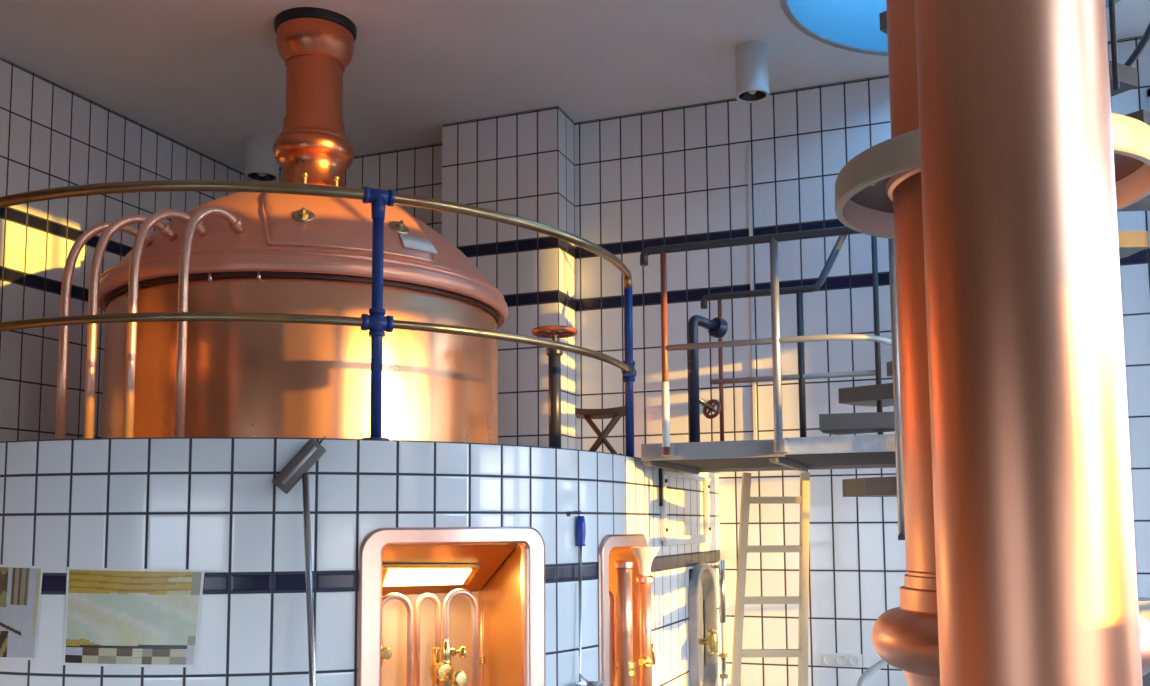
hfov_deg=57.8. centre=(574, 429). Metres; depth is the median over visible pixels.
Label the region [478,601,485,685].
riser pipe
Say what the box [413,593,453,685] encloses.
loop
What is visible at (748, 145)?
conduit
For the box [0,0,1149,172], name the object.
ceiling
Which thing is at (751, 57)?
ceiling light
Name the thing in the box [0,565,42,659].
photograph
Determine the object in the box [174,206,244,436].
pipe
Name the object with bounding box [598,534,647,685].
niche
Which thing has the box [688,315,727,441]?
valve standpipe
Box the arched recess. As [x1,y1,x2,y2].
[688,563,717,685]
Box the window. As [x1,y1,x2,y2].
[1147,88,1149,111]
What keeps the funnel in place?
on the tube at (646, 660)
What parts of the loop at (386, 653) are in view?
knob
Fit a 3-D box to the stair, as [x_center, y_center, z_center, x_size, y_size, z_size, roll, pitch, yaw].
[2.163,-0.525,5.397,1.780,5.000,1.837,-2,-6,21]
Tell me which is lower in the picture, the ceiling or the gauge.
the gauge
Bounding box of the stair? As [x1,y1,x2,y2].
[819,0,1149,685]
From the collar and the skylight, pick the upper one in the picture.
the skylight
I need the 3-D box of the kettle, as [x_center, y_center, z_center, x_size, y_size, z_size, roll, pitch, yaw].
[-1.528,-1.092,6.055,2.276,2.605,2.276,-2,-6,21]
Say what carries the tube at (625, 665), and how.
in the niche at (613, 547)
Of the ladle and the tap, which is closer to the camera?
the ladle
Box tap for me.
[698,627,717,655]
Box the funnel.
[629,547,659,575]
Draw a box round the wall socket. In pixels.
[821,653,862,667]
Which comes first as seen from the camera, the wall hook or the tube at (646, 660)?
the wall hook
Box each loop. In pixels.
[381,593,412,685]
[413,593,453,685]
[439,589,477,685]
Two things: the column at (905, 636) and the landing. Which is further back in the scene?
the landing
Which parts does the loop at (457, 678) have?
knob, knob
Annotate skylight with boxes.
[780,0,1120,55]
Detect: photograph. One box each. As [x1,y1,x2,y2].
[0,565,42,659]
[63,567,204,666]
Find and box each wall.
[0,57,243,440]
[0,437,720,685]
[243,36,1149,685]
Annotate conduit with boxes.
[747,144,756,439]
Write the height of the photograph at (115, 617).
0.375 m
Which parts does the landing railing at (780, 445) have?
post, rail, post, rail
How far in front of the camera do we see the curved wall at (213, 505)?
4.04 m
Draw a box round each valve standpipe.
[531,325,577,447]
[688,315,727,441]
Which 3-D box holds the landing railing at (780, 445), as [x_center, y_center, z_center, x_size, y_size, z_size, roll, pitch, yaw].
[0.978,-0.416,5.030,1.321,1.051,0.389,-1,-5,5]
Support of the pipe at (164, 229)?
on the platform
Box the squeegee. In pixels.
[272,436,325,685]
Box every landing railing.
[640,226,891,455]
[701,225,875,440]
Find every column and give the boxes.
[872,0,1149,685]
[915,0,1142,685]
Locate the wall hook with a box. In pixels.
[566,511,581,516]
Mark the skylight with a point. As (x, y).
(854, 23)
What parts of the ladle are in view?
handle, rod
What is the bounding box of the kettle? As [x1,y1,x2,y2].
[98,7,507,443]
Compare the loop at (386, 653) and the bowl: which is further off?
the bowl
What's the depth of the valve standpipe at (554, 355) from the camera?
5.45 m
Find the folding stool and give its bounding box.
[575,406,624,454]
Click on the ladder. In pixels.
(803, 499)
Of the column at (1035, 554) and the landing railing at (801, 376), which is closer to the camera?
the column at (1035, 554)
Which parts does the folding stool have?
leg, seat, leg, leg, leg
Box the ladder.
[731,472,809,685]
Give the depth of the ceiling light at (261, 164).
7.85 m
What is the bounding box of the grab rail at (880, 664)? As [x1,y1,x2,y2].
[857,659,887,685]
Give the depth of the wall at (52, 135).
6.90 m
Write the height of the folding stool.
0.332 m
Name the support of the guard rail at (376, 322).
on the platform
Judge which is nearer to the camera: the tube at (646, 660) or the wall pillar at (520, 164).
the tube at (646, 660)
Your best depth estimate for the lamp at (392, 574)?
4.44 m
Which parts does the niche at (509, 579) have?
panel, hood panel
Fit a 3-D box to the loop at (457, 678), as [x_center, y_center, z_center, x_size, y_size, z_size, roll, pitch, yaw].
[-0.475,1.002,4.418,0.182,0.650,0.137,4,-7,-42]
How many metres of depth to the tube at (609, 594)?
5.10 m
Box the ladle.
[576,516,603,685]
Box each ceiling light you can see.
[244,134,279,181]
[735,40,768,102]
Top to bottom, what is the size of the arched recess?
0.860 m
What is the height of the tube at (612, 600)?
0.625 m
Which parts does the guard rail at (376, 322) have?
rail, rail, post, post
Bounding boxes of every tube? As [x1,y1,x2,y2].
[609,591,614,685]
[609,594,610,685]
[615,560,636,685]
[636,575,654,685]
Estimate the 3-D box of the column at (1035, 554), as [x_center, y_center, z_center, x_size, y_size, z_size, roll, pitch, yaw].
[0.895,-0.540,2.123,0.520,4.450,0.520,-2,-6,21]
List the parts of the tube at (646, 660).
tap lever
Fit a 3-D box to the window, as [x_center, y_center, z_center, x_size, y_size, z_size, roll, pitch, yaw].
[4.341,-0.298,5.832,1.840,3.600,0.080,-2,-6,21]
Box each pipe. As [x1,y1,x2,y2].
[55,221,151,438]
[83,215,176,438]
[123,209,207,437]
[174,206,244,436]
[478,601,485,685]
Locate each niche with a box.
[357,527,545,685]
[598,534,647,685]
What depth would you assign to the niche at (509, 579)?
4.49 m
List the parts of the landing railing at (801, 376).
post, rail, rail, post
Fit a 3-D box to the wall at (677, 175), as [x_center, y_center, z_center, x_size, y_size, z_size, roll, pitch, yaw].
[1.258,-0.097,6.995,8.600,4.450,0.001,-2,-6,21]
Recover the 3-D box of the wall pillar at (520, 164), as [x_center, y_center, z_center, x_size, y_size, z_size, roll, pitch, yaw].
[-0.478,-0.042,7.477,0.920,4.450,0.330,-2,-6,21]
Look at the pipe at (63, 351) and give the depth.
4.95 m
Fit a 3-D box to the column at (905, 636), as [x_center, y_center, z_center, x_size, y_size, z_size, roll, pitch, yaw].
[1.144,-0.475,2.849,0.704,4.450,0.704,4,-7,-39]
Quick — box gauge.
[710,560,727,685]
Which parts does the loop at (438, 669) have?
knob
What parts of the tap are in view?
handle, spout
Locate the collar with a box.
[835,113,1149,238]
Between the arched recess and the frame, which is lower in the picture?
the arched recess
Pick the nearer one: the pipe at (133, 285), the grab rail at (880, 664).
the grab rail at (880, 664)
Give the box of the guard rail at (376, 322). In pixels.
[0,180,636,456]
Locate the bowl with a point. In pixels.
(582, 683)
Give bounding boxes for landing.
[641,434,895,473]
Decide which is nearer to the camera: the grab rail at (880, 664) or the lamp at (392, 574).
the grab rail at (880, 664)
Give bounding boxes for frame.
[659,468,710,545]
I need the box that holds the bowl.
[576,681,603,685]
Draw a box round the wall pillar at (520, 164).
[442,106,576,448]
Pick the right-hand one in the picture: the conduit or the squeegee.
the conduit
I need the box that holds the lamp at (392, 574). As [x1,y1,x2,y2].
[382,564,479,586]
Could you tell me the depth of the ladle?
4.69 m
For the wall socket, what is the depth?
6.66 m

